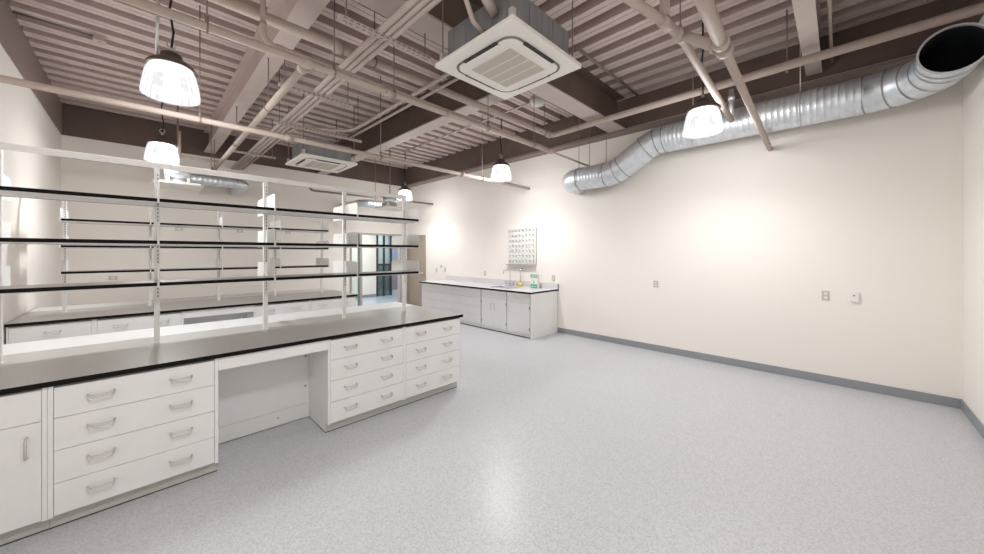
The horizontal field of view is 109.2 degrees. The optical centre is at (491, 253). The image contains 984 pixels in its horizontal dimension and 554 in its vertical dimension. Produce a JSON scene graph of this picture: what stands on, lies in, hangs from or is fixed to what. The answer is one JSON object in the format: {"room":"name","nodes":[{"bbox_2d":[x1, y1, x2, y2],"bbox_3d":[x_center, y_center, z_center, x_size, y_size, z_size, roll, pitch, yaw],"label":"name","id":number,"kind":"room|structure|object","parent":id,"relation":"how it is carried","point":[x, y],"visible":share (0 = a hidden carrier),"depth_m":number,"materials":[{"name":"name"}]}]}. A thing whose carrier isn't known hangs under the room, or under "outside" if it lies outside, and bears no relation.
{"room":"laboratory","nodes":[
{"label":"laboratory","id":0,"kind":"room"},
{"bbox_2d":[0,44,60,344],"bbox_3d":[-4.033,-0.628,2.476,11.310,4.600,0.120,0,0,45],"label":"wall","id":1,"kind":"structure","parent":0,"point":[23,120],"depth_m":4.55,"materials":[{"name":"white paint"}]},
{"bbox_2d":[0,0,61,134],"bbox_3d":[-3.986,-2.550,2.522,11.070,0.745,0.012,0,0,45],"label":"trim","id":2,"kind":"structure","parent":1,"relation":"attached to","point":[13,40],"depth_m":4.38,"materials":[{"name":"brown paint"}]},
{"bbox_2d":[160,170,203,190],"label":"air vent","id":3,"kind":"object","parent":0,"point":[177,180],"depth_m":5.52,"materials":[{"name":"white plastic"}]},
{"bbox_2d":[61,135,406,305],"bbox_3d":[-5.400,-0.628,9.034,0.120,4.600,7.250,0,0,45],"label":"wall","id":4,"kind":"structure","parent":0,"point":[77,175],"depth_m":7.74,"materials":[{"name":"white paint"}]},
{"bbox_2d":[62,103,402,185],"bbox_3d":[-5.348,-2.550,8.991,0.014,0.745,7.238,0,0,45],"label":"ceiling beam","id":5,"kind":"structure","parent":4,"relation":"attached to","point":[77,121],"depth_m":7.50,"materials":[{"name":"paint"}]},
{"bbox_2d":[350,232,401,305],"bbox_3d":[-3.594,0.532,10.842,0.170,2.280,1.679,0,0,45],"label":"door frame","id":6,"kind":"structure","parent":4,"relation":"in","point":[359,234],"depth_m":10.47,"materials":[{"name":"grey metal"}]},
{"bbox_2d":[352,235,375,294],"bbox_3d":[-3.835,0.297,12.492,2.540,2.750,6.100,0,0,45],"label":"wall","id":7,"kind":"structure","parent":0,"point":[368,254],"depth_m":13.26,"materials":[{"name":"white paint"}]},
{"bbox_2d":[376,235,391,295],"bbox_3d":[-4.248,0.362,13.764,0.080,2.620,0.640,0,0,45],"label":"door","id":8,"kind":"structure","parent":7,"relation":"in","point":[390,263],"depth_m":13.72,"materials":[{"name":"grey"}]},
{"bbox_2d":[378,235,397,290],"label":"window","id":9,"kind":"structure","parent":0,"point":[380,238],"depth_m":15.88,"materials":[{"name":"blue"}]},
{"bbox_2d":[10,0,935,168],"bbox_3d":[-1.434,-2.878,5.088,11.310,0.300,7.490,0,0,45],"label":"ceiling","id":10,"kind":"structure","parent":0,"point":[645,57],"depth_m":4.75,"materials":[{"name":"paint"}]},
{"bbox_2d":[12,11,105,44],"bbox_3d":[-5.150,-2.692,4.188,0.110,0.072,0.708,0,0,45],"label":"conduit","id":11,"kind":"object","parent":10,"relation":"attached to","point":[97,38],"visible":1,"depth_m":4.32,"materials":[{"name":"metal"}]},
{"bbox_2d":[144,102,179,164],"bbox_3d":[-5.114,-2.073,5.422,0.412,1.310,0.412,0,0,45],"label":"pendant lamp","id":12,"kind":"object","parent":10,"relation":"hanging from","point":[159,149],"visible":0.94,"depth_m":5.33,"materials":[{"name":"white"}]},
{"bbox_2d":[139,0,200,106],"bbox_3d":[-2.923,-2.073,3.187,0.412,1.311,0.412,0,0,45],"label":"pendant lamp","id":13,"kind":"object","parent":10,"relation":"hanging from","point":[166,78],"visible":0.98,"depth_m":3.11,"materials":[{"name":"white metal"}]},
{"bbox_2d":[198,5,200,123],"bbox_3d":[-3.220,-2.076,3.853,0.092,1.303,0.024,0,0,45],"label":"hanger","id":14,"kind":"object","parent":10,"relation":"hanging from","point":[199,112],"visible":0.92,"depth_m":3.85,"materials":[{"name":"brown paint"}]},
{"bbox_2d":[0,74,529,189],"bbox_3d":[-1.714,-1.471,5.366,0.084,0.084,7.250,0,0,45],"label":"ceiling pipe","id":15,"kind":"object","parent":14,"relation":"hanging from","point":[3,79],"visible":1,"depth_m":3.88,"materials":[{"name":"metal"}]},
{"bbox_2d":[205,0,208,33],"bbox_3d":[-2.135,-2.185,2.618,0.092,1.086,0.024,0,0,45],"label":"hanger","id":16,"kind":"object","parent":10,"relation":"hanging from","point":[206,16],"visible":0.8,"depth_m":2.61,"materials":[{"name":"brown paint"}]},
{"bbox_2d":[118,0,553,153],"bbox_3d":[-0.900,-1.688,3.873,0.088,0.084,5.421,0,0,44],"label":"ceiling pipe","id":17,"kind":"object","parent":16,"relation":"hanging from","point":[146,5],"visible":1,"depth_m":3.06,"materials":[{"name":"metal"}]},
{"bbox_2d":[190,118,248,195],"bbox_3d":[-5.939,-2.037,7.490,1.292,1.383,1.080,0,0,45],"label":"duct","id":18,"kind":"object","parent":10,"relation":"hanging from","point":[237,186],"visible":0.78,"depth_m":7.07,"materials":[{"name":"metal"}]},
{"bbox_2d":[204,0,329,153],"bbox_3d":[-3.869,-2.498,5.402,7.145,0.460,0.200,0,0,45],"label":"steel beam","id":19,"kind":"structure","parent":10,"relation":"attached to","point":[250,77],"depth_m":4.60,"materials":[{"name":"beige metal"}]},
{"bbox_2d":[263,57,272,111],"bbox_3d":[-2.594,-1.956,4.056,0.024,0.633,0.096,0,0,45],"label":"hanger","id":20,"kind":"object","parent":19,"relation":"hanging from","point":[268,57],"visible":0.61,"depth_m":4.05,"materials":[{"name":"brown paint"}]},
{"bbox_2d":[212,64,308,169],"bbox_3d":[-3.727,-1.688,5.183,5.805,0.092,0.092,0,0,45],"label":"ceiling pipe","id":21,"kind":"object","parent":20,"relation":"hanging from","point":[299,71],"visible":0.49,"depth_m":3.95,"materials":[{"name":"metal"}]},
{"bbox_2d":[278,45,352,107],"bbox_3d":[-2.153,-2.324,4.329,0.040,0.808,0.860,0,0,45],"label":"strut trapeze","id":22,"kind":"object","parent":19,"relation":"hanging from","point":[280,84],"visible":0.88,"depth_m":4.33,"materials":[{"name":"paint"}]},
{"bbox_2d":[231,0,418,168],"bbox_3d":[-3.226,-1.996,5.352,8.124,0.056,0.056,0,0,45],"label":"conduit","id":23,"kind":"object","parent":22,"relation":"on","point":[408,4],"visible":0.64,"depth_m":3.56,"materials":[{"name":"metal"}]},
{"bbox_2d":[234,0,430,169],"bbox_3d":[-3.182,-1.996,5.396,8.124,0.056,0.056,0,0,45],"label":"conduit","id":24,"kind":"object","parent":22,"relation":"on","point":[420,4],"visible":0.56,"depth_m":3.57,"materials":[{"name":"metal"}]},
{"bbox_2d":[237,0,441,169],"bbox_3d":[-3.139,-1.996,5.440,8.124,0.056,0.056,0,0,45],"label":"conduit","id":25,"kind":"object","parent":22,"relation":"on","point":[432,3],"visible":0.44,"depth_m":3.57,"materials":[{"name":"metal"}]},
{"bbox_2d":[274,70,361,142],"bbox_3d":[-2.750,-2.324,5.643,0.040,0.808,1.320,0,0,45],"label":"strut trapeze","id":26,"kind":"object","parent":10,"relation":"hanging from","point":[279,122],"visible":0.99,"depth_m":5.51,"materials":[{"name":"paint"}]},
{"bbox_2d":[242,73,449,169],"bbox_3d":[-3.241,-2.000,6.027,7.154,0.044,0.616,0,0,36],"label":"conduit","id":27,"kind":"object","parent":26,"relation":"on","point":[445,75],"visible":0.76,"depth_m":5.39,"materials":[{"name":"metal"}]},
{"bbox_2d":[350,78,458,137],"bbox_3d":[-1.384,-2.000,4.989,3.000,0.036,0.036,0,0,45],"label":"conduit","id":28,"kind":"object","parent":26,"relation":"on","point":[454,79],"visible":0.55,"depth_m":4.79,"materials":[{"name":"metal"}]},
{"bbox_2d":[285,94,357,172],"bbox_3d":[-3.173,-2.174,6.508,0.950,1.108,0.950,0,0,45],"label":"air conditioner","id":29,"kind":"object","parent":10,"relation":"hanging from","point":[303,155],"visible":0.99,"depth_m":6.31,"materials":[{"name":"white plastic"}]},
{"bbox_2d":[304,161,337,169],"bbox_3d":[-3.175,-1.624,6.510,0.474,0.008,0.470,0,0,45],"label":"grille","id":30,"kind":"object","parent":29,"relation":"attached to","point":[313,164],"depth_m":6.47,"materials":[{"name":"beige plastic"}]},
{"bbox_2d":[340,158,382,207],"bbox_3d":[-3.639,-1.976,9.801,1.292,1.503,0.740,0,0,45],"label":"duct","id":31,"kind":"object","parent":10,"relation":"hanging from","point":[362,202],"visible":0.77,"depth_m":9.36,"materials":[{"name":"metal"}]},
{"bbox_2d":[373,148,406,210],"bbox_3d":[-2.482,-1.898,8.493,0.600,1.660,0.600,0,0,45],"label":"ceiling vent","id":32,"kind":"object","parent":10,"relation":"in","point":[389,204],"visible":0.75,"depth_m":8.38,"materials":[{"name":"white plastic"}]},
{"bbox_2d":[259,0,547,147],"bbox_3d":[-0.505,-2.223,4.343,0.055,1.011,4.057,0,0,45],"label":"ceiling pipe","id":33,"kind":"object","parent":10,"relation":"hanging from","point":[262,22],"visible":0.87,"depth_m":3.22,"materials":[{"name":"metal"}]},
{"bbox_2d":[397,155,412,201],"bbox_3d":[-2.342,-2.073,9.413,0.412,1.310,0.412,0,0,45],"label":"pendant lamp","id":34,"kind":"object","parent":10,"relation":"hanging from","point":[404,190],"visible":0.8,"depth_m":9.30,"materials":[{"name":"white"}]},
{"bbox_2d":[317,76,503,174],"bbox_3d":[-2.162,-2.453,7.117,7.145,0.550,0.240,0,0,45],"label":"steel beam","id":35,"kind":"structure","parent":10,"relation":"attached to","point":[413,121],"depth_m":6.37,"materials":[{"name":"metal"}]},
{"bbox_2d":[404,103,529,151],"bbox_3d":[-0.554,-2.713,7.560,5.050,0.026,0.026,0,0,45],"label":"conduit","id":36,"kind":"object","parent":10,"relation":"attached to","point":[527,103],"visible":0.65,"depth_m":7.62,"materials":[{"name":"white metal"}]},
{"bbox_2d":[354,0,624,132],"bbox_3d":[-0.250,-2.453,3.746,0.300,0.550,6.992,0,0,45],"label":"steel beam","id":37,"kind":"structure","parent":10,"relation":"attached to","point":[580,93],"depth_m":4.92,"materials":[{"name":"metal"}]},
{"bbox_2d":[338,0,430,61],"bbox_3d":[-0.941,-2.049,3.194,0.040,0.258,0.900,0,0,45],"label":"strut trapeze","id":38,"kind":"object","parent":37,"relation":"hanging from","point":[341,17],"visible":1,"depth_m":3.14,"materials":[{"name":"paint"}]},
{"bbox_2d":[490,118,511,181],"bbox_3d":[0.174,-2.073,6.782,0.412,1.310,0.412,0,0,45],"label":"pendant lamp","id":39,"kind":"object","parent":10,"relation":"hanging from","point":[500,172],"visible":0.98,"depth_m":6.65,"materials":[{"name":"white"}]},
{"bbox_2d":[435,0,581,99],"bbox_3d":[0.148,-2.200,3.192,0.950,1.057,0.950,0,0,45],"label":"air conditioner","id":40,"kind":"object","parent":10,"relation":"hanging from","point":[521,48],"visible":0.99,"depth_m":3.01,"materials":[{"name":"white plastic"}]},
{"bbox_2d":[464,0,484,33],"bbox_3d":[-0.158,-2.024,2.747,0.040,0.510,0.272,0,0,45],"label":"refrigerant line","id":41,"kind":"object","parent":40,"relation":"attached to","point":[474,22],"visible":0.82,"depth_m":2.74,"materials":[{"name":"beige paint"}]},
{"bbox_2d":[481,0,498,16],"bbox_3d":[-0.173,-2.079,2.343,0.160,0.474,0.913,0,0,30],"label":"refrigerant line","id":42,"kind":"object","parent":40,"relation":"attached to","point":[490,6],"visible":1,"depth_m":2.67,"materials":[{"name":"beige paint"}]},
{"bbox_2d":[472,48,544,86],"bbox_3d":[0.147,-1.675,3.193,0.474,0.008,0.470,0,0,45],"label":"grille","id":43,"kind":"object","parent":40,"relation":"attached to","point":[508,67],"depth_m":3.17,"materials":[{"name":"beige plastic"}]},
{"bbox_2d":[530,95,545,107],"bbox_3d":[0.743,-2.558,5.680,0.260,0.340,0.260,0,0,45],"label":"detector","id":44,"kind":"object","parent":10,"relation":"hanging from","point":[535,101],"visible":0.85,"depth_m":5.60,"materials":[{"name":"white plastic"}]},
{"bbox_2d":[543,104,546,135],"bbox_3d":[0.905,-2.373,6.013,0.120,0.710,0.024,0,0,45],"label":"hanger","id":45,"kind":"object","parent":10,"relation":"hanging from","point":[544,104],"visible":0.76,"depth_m":6.01,"materials":[{"name":"brown paint"}]},
{"bbox_2d":[208,0,983,137],"bbox_3d":[0.745,-2.078,2.691,4.601,0.120,5.466,0,0,45],"label":"ceiling pipe","id":46,"kind":"object","parent":45,"relation":"hanging from","point":[238,6],"visible":0.98,"depth_m":3.67,"materials":[{"name":"metal"}]},
{"bbox_2d":[574,45,638,95],"bbox_3d":[1.790,-2.698,5.272,0.036,0.036,2.000,0,0,45],"label":"conduit","id":47,"kind":"object","parent":10,"relation":"attached to","point":[575,46],"visible":1,"depth_m":5.11,"materials":[{"name":"beige metal"}]},
{"bbox_2d":[660,0,669,16],"bbox_3d":[1.295,-2.248,2.619,0.072,0.960,0.072,0,0,45],"label":"ceiling pipe","id":48,"kind":"object","parent":10,"relation":"attached to","point":[664,4],"visible":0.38,"depth_m":2.59,"materials":[{"name":"metal"}]},
{"bbox_2d":[679,0,684,41],"bbox_3d":[1.499,-2.204,2.783,0.094,1.047,0.024,0,0,45],"label":"hanger","id":49,"kind":"object","parent":10,"relation":"hanging from","point":[680,25],"visible":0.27,"depth_m":2.78,"materials":[{"name":"brown paint"}]},
{"bbox_2d":[621,0,734,122],"bbox_3d":[1.959,-1.728,3.352,0.235,0.087,3.328,0,0,45],"label":"ceiling pipe","id":50,"kind":"object","parent":49,"relation":"hanging from","point":[663,21],"visible":0.95,"depth_m":2.76,"materials":[{"name":"metal"}]},
{"bbox_2d":[681,31,715,54],"bbox_3d":[1.587,-1.594,2.643,0.095,0.301,0.319,0,0,-24],"label":"ceiling pipe","id":51,"kind":"object","parent":50,"relation":"attached to","point":[689,37],"visible":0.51,"depth_m":2.63,"materials":[{"name":"metal"}]},
{"bbox_2d":[693,0,733,58],"bbox_3d":[1.249,-1.458,2.057,0.111,0.110,1.282,0,0,43],"label":"ceiling pipe","id":52,"kind":"object","parent":51,"relation":"attached to","point":[720,40],"visible":1,"depth_m":2.22,"materials":[{"name":"metal"}]},
{"bbox_2d":[683,22,723,138],"bbox_3d":[2.493,-2.073,4.136,0.412,1.310,0.412,0,0,45],"label":"pendant lamp","id":53,"kind":"object","parent":10,"relation":"hanging from","point":[703,119],"visible":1,"depth_m":4.03,"materials":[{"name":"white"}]},
{"bbox_2d":[562,22,983,194],"bbox_3d":[3.028,-1.950,5.142,0.908,1.557,4.962,0,0,-37],"label":"spiral duct","id":54,"kind":"object","parent":10,"relation":"hanging from","point":[953,52],"visible":0.86,"depth_m":4.04,"materials":[{"name":"metal"}]},
{"bbox_2d":[792,0,821,75],"bbox_3d":[1.586,-2.488,1.919,0.150,0.480,6.992,0,0,45],"label":"steel beam","id":55,"kind":"structure","parent":10,"relation":"attached to","point":[807,13],"depth_m":3.58,"materials":[{"name":"beige metal"}]},
{"bbox_2d":[827,0,833,63],"bbox_3d":[3.424,-2.520,3.540,0.032,0.416,2.051,0,0,45],"label":"conduit","id":56,"kind":"object","parent":10,"relation":"attached to","point":[829,2],"visible":0.84,"depth_m":3.62,"materials":[{"name":"metal"}]},
{"bbox_2d":[0,289,983,553],"bbox_3d":[-2.176,1.722,7.844,16.250,0.100,10.350,0,0,45],"label":"floor","id":57,"kind":"structure","parent":0,"point":[555,443],"depth_m":2.64,"materials":[{"name":"plastic"}]},
{"bbox_2d":[0,388,48,546],"bbox_3d":[-3.025,1.231,2.019,0.555,0.882,0.625,0,0,45],"label":"base cabinet","id":58,"kind":"object","parent":57,"relation":"on","point":[23,415],"visible":0.78,"depth_m":2.01,"materials":[{"name":"white laminate"}]},
{"bbox_2d":[6,320,93,343],"bbox_3d":[-5.141,1.231,4.124,0.555,0.882,0.625,0,0,45],"label":"base cabinet","id":59,"kind":"object","parent":57,"relation":"on","point":[18,334],"visible":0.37,"depth_m":3.94,"materials":[{"name":"white laminate"}]},
{"bbox_2d":[47,359,217,528],"bbox_3d":[-2.522,1.231,2.526,0.552,0.882,0.805,0,0,45],"label":"base cabinet","id":60,"kind":"object","parent":57,"relation":"on","point":[113,441],"visible":0.94,"depth_m":2.31,"materials":[{"name":"white laminate"}]},
{"bbox_2d":[94,312,183,334],"bbox_3d":[-4.638,1.231,4.632,0.552,0.882,0.805,0,0,45],"label":"base cabinet","id":61,"kind":"object","parent":57,"relation":"on","point":[119,324],"visible":0.23,"depth_m":4.42,"materials":[{"name":"white laminate"}]},
{"bbox_2d":[184,312,246,324],"bbox_3d":[-4.581,1.231,5.808,1.042,0.882,3.802,0,0,45],"label":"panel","id":62,"kind":"object","parent":57,"relation":"on","point":[204,319],"visible":0.05,"depth_m":5.39,"materials":[{"name":"white laminate"}]},
{"bbox_2d":[29,288,331,311],"bbox_3d":[-4.787,0.774,6.029,0.519,0.032,3.834,0,0,45],"label":"countertop","id":63,"kind":"structure","parent":62,"relation":"on","point":[324,289],"depth_m":5.60,"materials":[{"name":"white"}]},
{"bbox_2d":[5,290,357,326],"bbox_3d":[-4.214,0.774,5.459,1.095,0.032,3.834,0,0,45],"label":"countertop","id":64,"kind":"structure","parent":62,"relation":"on","point":[54,316],"depth_m":4.88,"materials":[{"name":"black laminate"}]},
{"bbox_2d":[59,200,328,311],"bbox_3d":[-4.495,-0.003,5.510,0.684,1.522,3.510,0,0,45],"label":"shelf rack","id":65,"kind":"object","parent":64,"relation":"on","point":[63,211],"visible":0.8,"depth_m":5.38,"materials":[{"name":"white metal"}]},
{"bbox_2d":[61,218,149,225],"bbox_3d":[-5.104,-0.408,4.658,0.338,0.035,0.777,0,0,45],"label":"shelf","id":66,"kind":"object","parent":65,"relation":"attached to","point":[84,221],"visible":1,"depth_m":4.57,"materials":[{"name":"grey"}]},
{"bbox_2d":[61,269,149,273],"bbox_3d":[-5.104,0.244,4.658,0.338,0.035,0.777,0,0,45],"label":"shelf","id":67,"kind":"object","parent":65,"relation":"attached to","point":[122,270],"visible":1,"depth_m":4.59,"materials":[{"name":"grey"}]},
{"bbox_2d":[61,245,149,248],"bbox_3d":[-5.104,-0.082,4.658,0.338,0.035,0.777,0,0,45],"label":"shelf","id":68,"kind":"object","parent":65,"relation":"attached to","point":[62,246],"visible":1,"depth_m":4.52,"materials":[{"name":"grey"}]},
{"bbox_2d":[151,222,221,228],"bbox_3d":[-4.546,-0.408,5.219,0.338,0.035,0.777,0,0,45],"label":"shelf","id":69,"kind":"object","parent":65,"relation":"attached to","point":[152,223],"visible":0.83,"depth_m":5.15,"materials":[{"name":"grey"}]},
{"bbox_2d":[151,267,221,271],"bbox_3d":[-4.546,0.244,5.219,0.338,0.035,0.777,0,0,45],"label":"shelf","id":70,"kind":"object","parent":65,"relation":"attached to","point":[210,268],"visible":0.79,"depth_m":5.18,"materials":[{"name":"grey"}]},
{"bbox_2d":[151,246,221,248],"bbox_3d":[-4.546,-0.082,5.219,0.338,0.035,0.777,0,0,45],"label":"shelf","id":71,"kind":"object","parent":65,"relation":"attached to","point":[152,247],"visible":0.79,"depth_m":5.07,"materials":[{"name":"grey"}]},
{"bbox_2d":[220,226,279,230],"bbox_3d":[-3.989,-0.408,5.779,0.338,0.035,0.777,0,0,45],"label":"shelf","id":72,"kind":"object","parent":65,"relation":"attached to","point":[224,227],"visible":0.67,"depth_m":5.62,"materials":[{"name":"grey"}]},
{"bbox_2d":[184,305,253,317],"bbox_3d":[-3.913,0.839,5.042,0.030,0.098,0.797,0,0,45],"label":"rail","id":73,"kind":"object","parent":64,"relation":"attached to","point":[220,311],"visible":1,"depth_m":5.01,"materials":[{"name":"white laminate"}]},
{"bbox_2d":[218,354,308,443],"bbox_3d":[-2.465,1.231,3.703,1.042,0.882,3.802,0,0,45],"label":"panel","id":74,"kind":"object","parent":57,"relation":"on","point":[253,398],"visible":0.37,"depth_m":3.28,"materials":[{"name":"white laminate"}]},
{"bbox_2d":[3,302,410,354],"bbox_3d":[-2.671,0.774,3.923,0.519,0.032,3.834,0,0,45],"label":"countertop","id":75,"kind":"structure","parent":74,"relation":"on","point":[15,348],"depth_m":3.43,"materials":[{"name":"white"}]},
{"bbox_2d":[0,305,462,394],"bbox_3d":[-2.098,0.774,3.353,1.095,0.032,3.834,0,0,45],"label":"countertop","id":76,"kind":"structure","parent":74,"relation":"on","point":[20,372],"depth_m":2.81,"materials":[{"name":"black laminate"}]},
{"bbox_2d":[0,142,419,363],"bbox_3d":[-2.379,-0.003,3.404,0.684,1.522,3.510,0,0,45],"label":"frame","id":77,"kind":"object","parent":76,"relation":"on","point":[267,235],"visible":0.91,"depth_m":3.38,"materials":[{"name":"white metal"}]},
{"bbox_2d":[0,186,156,206],"bbox_3d":[-2.988,-0.408,2.553,0.338,0.035,0.777,0,0,45],"label":"shelf","id":78,"kind":"object","parent":77,"relation":"attached to","point":[6,191],"visible":1,"depth_m":2.47,"materials":[{"name":"grey"}]},
{"bbox_2d":[0,280,156,293],"bbox_3d":[-2.988,0.244,2.553,0.338,0.035,0.777,0,0,45],"label":"shelf","id":79,"kind":"object","parent":77,"relation":"attached to","point":[147,283],"visible":1,"depth_m":2.46,"materials":[{"name":"grey"}]},
{"bbox_2d":[0,238,156,245],"bbox_3d":[-2.988,-0.082,2.553,0.338,0.035,0.777,0,0,45],"label":"shelf","id":80,"kind":"object","parent":77,"relation":"attached to","point":[2,240],"visible":1,"depth_m":2.43,"materials":[{"name":"grey"}]},
{"bbox_2d":[158,199,273,213],"bbox_3d":[-2.431,-0.408,3.113,0.338,0.035,0.777,0,0,45],"label":"shelf","id":81,"kind":"object","parent":77,"relation":"attached to","point":[168,203],"visible":0.9,"depth_m":3.01,"materials":[{"name":"grey"}]},
{"bbox_2d":[158,241,273,246],"bbox_3d":[-2.431,-0.082,3.113,0.338,0.035,0.777,0,0,45],"label":"shelf","id":82,"kind":"object","parent":77,"relation":"attached to","point":[161,243],"visible":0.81,"depth_m":3.01,"materials":[{"name":"grey"}]},
{"bbox_2d":[159,276,273,285],"bbox_3d":[-2.431,0.244,3.113,0.338,0.035,0.777,0,0,45],"label":"shelf","id":83,"kind":"object","parent":77,"relation":"attached to","point":[198,281],"visible":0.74,"depth_m":3.03,"materials":[{"name":"grey"}]},
{"bbox_2d":[269,208,356,219],"bbox_3d":[-1.873,-0.408,3.673,0.338,0.035,0.777,0,0,45],"label":"shelf","id":84,"kind":"object","parent":77,"relation":"attached to","point":[279,211],"visible":0.81,"depth_m":3.58,"materials":[{"name":"grey"}]},
{"bbox_2d":[275,273,356,280],"bbox_3d":[-1.873,0.244,3.673,0.338,0.035,0.777,0,0,45],"label":"shelf","id":85,"kind":"object","parent":77,"relation":"attached to","point":[324,275],"visible":0.81,"depth_m":3.57,"materials":[{"name":"grey"}]},
{"bbox_2d":[276,243,356,247],"bbox_3d":[-1.873,-0.082,3.673,0.338,0.035,0.777,0,0,45],"label":"shelf","id":86,"kind":"object","parent":77,"relation":"attached to","point":[277,244],"visible":0.74,"depth_m":3.51,"materials":[{"name":"grey"}]},
{"bbox_2d":[346,214,418,223],"bbox_3d":[-1.316,-0.408,4.233,0.338,0.035,0.777,0,0,45],"label":"shelf","id":87,"kind":"object","parent":77,"relation":"attached to","point":[360,217],"visible":0.83,"depth_m":4.16,"materials":[{"name":"grey"}]},
{"bbox_2d":[355,244,418,247],"bbox_3d":[-1.316,-0.082,4.233,0.338,0.035,0.777,0,0,45],"label":"shelf","id":88,"kind":"object","parent":77,"relation":"attached to","point":[359,245],"visible":0.83,"depth_m":4.08,"materials":[{"name":"grey"}]},
{"bbox_2d":[358,270,418,276],"bbox_3d":[-1.316,0.244,4.233,0.338,0.035,0.777,0,0,45],"label":"shelf","id":89,"kind":"object","parent":77,"relation":"attached to","point":[400,272],"visible":0.81,"depth_m":4.12,"materials":[{"name":"grey"}]},
{"bbox_2d":[218,340,327,369],"bbox_3d":[-1.797,0.839,2.936,0.030,0.098,0.797,0,0,45],"label":"rail","id":90,"kind":"object","parent":76,"relation":"attached to","point":[285,352],"visible":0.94,"depth_m":2.88,"materials":[{"name":"white laminate"}]},
{"bbox_2d":[247,300,309,317],"bbox_3d":[-3.510,1.231,5.766,0.552,0.882,0.797,0,0,45],"label":"base cabinet","id":91,"kind":"object","parent":57,"relation":"on","point":[299,306],"visible":0.25,"depth_m":5.59,"materials":[{"name":"white laminate"}]},
{"bbox_2d":[310,296,354,310],"bbox_3d":[-2.954,1.231,6.324,0.552,0.882,0.778,0,0,45],"label":"base cabinet","id":92,"kind":"object","parent":57,"relation":"on","point":[321,304],"visible":0.3,"depth_m":6.11,"materials":[{"name":"white laminate"}]},
{"bbox_2d":[309,327,404,432],"bbox_3d":[-1.394,1.231,3.660,0.552,0.882,0.797,0,0,45],"label":"base cabinet","id":93,"kind":"object","parent":57,"relation":"on","point":[360,377],"visible":0.92,"depth_m":3.44,"materials":[{"name":"white laminate"}]},
{"bbox_2d":[402,318,459,405],"bbox_3d":[-0.839,1.231,4.218,0.552,0.882,0.778,0,0,45],"label":"base cabinet","id":94,"kind":"object","parent":57,"relation":"on","point":[432,350],"visible":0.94,"depth_m":4.03,"materials":[{"name":"white laminate"}]},
{"bbox_2d":[421,283,482,327],"bbox_3d":[-0.764,1.231,8.890,2.355,0.882,0.886,0,0,45],"label":"base cabinet","id":95,"kind":"object","parent":57,"relation":"on","point":[466,301],"visible":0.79,"depth_m":8.35,"materials":[{"name":"white laminate"}]},
{"bbox_2d":[419,275,558,293],"bbox_3d":[-0.279,0.717,8.394,3.823,0.147,0.925,0,0,45],"label":"countertop","id":96,"kind":"structure","parent":95,"relation":"on","point":[469,282],"depth_m":8.20,"materials":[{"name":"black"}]},
{"bbox_2d":[481,289,508,333],"bbox_3d":[0.331,1.231,7.778,0.764,0.882,0.919,0,0,45],"label":"base cabinet","id":97,"kind":"object","parent":57,"relation":"on","point":[493,303],"visible":0.61,"depth_m":7.45,"materials":[{"name":"white laminate"}]},
{"bbox_2d":[507,291,556,339],"bbox_3d":[0.830,1.231,7.281,0.640,0.882,0.920,0,0,45],"label":"base cabinet","id":98,"kind":"object","parent":57,"relation":"on","point":[532,316],"visible":0.96,"depth_m":7.00,"materials":[{"name":"white laminate"}]},
{"bbox_2d":[407,80,961,398],"bbox_3d":[1.166,-0.628,7.700,11.310,4.600,0.120,0,0,45],"label":"wall","id":99,"kind":"structure","parent":0,"point":[742,241],"depth_m":4.94,"materials":[{"name":"white paint"}]},
{"bbox_2d":[309,188,432,204],"bbox_3d":[-3.011,-1.500,9.321,0.070,0.136,3.475,0,0,45],"label":"ceiling pipe","id":100,"kind":"object","parent":99,"relation":"attached to","point":[311,189],"visible":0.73,"depth_m":8.87,"materials":[{"name":"beige metal"}]},
{"bbox_2d":[407,235,425,305],"bbox_3d":[-2.444,0.552,11.146,1.030,2.240,0.086,0,0,45],"label":"door","id":101,"kind":"structure","parent":99,"relation":"in","point":[419,254],"depth_m":11.10,"materials":[{"name":"beige wood"}]},
{"bbox_2d":[506,227,535,269],"bbox_3d":[0.653,-0.105,8.040,0.837,0.945,0.118,0,0,45],"label":"pegboard","id":102,"kind":"object","parent":99,"relation":"attached to","point":[522,241],"visible":1,"depth_m":8.02,"materials":[{"name":"white plastic"}]},
{"bbox_2d":[401,0,965,187],"bbox_3d":[1.044,-2.535,7.567,11.056,0.775,0.240,0,0,45],"label":"ceiling beam","id":103,"kind":"structure","parent":99,"relation":"attached to","point":[873,59],"depth_m":4.97,"materials":[{"name":"metal"}]},
{"bbox_2d":[721,48,772,150],"bbox_3d":[2.749,-1.458,3.669,0.064,0.064,3.362,0,0,43],"label":"ceiling pipe","id":104,"kind":"object","parent":99,"relation":"attached to","point":[730,62],"visible":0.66,"depth_m":3.20,"materials":[{"name":"metal"}]},
{"bbox_2d":[558,327,960,408],"bbox_3d":[3.217,1.619,5.565,5.150,0.105,0.012,0,0,45],"label":"baseboard","id":105,"kind":"structure","parent":99,"relation":"attached to","point":[871,387],"depth_m":4.73,"materials":[{"name":"grey plastic"}]},
{"bbox_2d":[962,15,983,424],"bbox_3d":[2.532,-0.628,1.141,0.120,4.600,7.250,0,0,45],"label":"wall","id":106,"kind":"structure","parent":0,"point":[972,84],"depth_m":3.46,"materials":[{"name":"white paint"}]},
{"bbox_2d":[961,399,983,437],"bbox_3d":[2.481,1.619,1.183,0.012,0.105,7.238,0,0,45],"label":"baseboard","id":107,"kind":"structure","parent":106,"relation":"attached to","point":[971,416],"depth_m":3.41,"materials":[{"name":"grey plastic"}]},
{"bbox_2d":[966,0,983,22],"bbox_3d":[2.404,-2.550,1.107,0.014,0.745,6.998,0,0,45],"label":"trim","id":108,"kind":"structure","parent":106,"relation":"attached to","point":[977,18],"depth_m":3.36,"materials":[{"name":"paint"}]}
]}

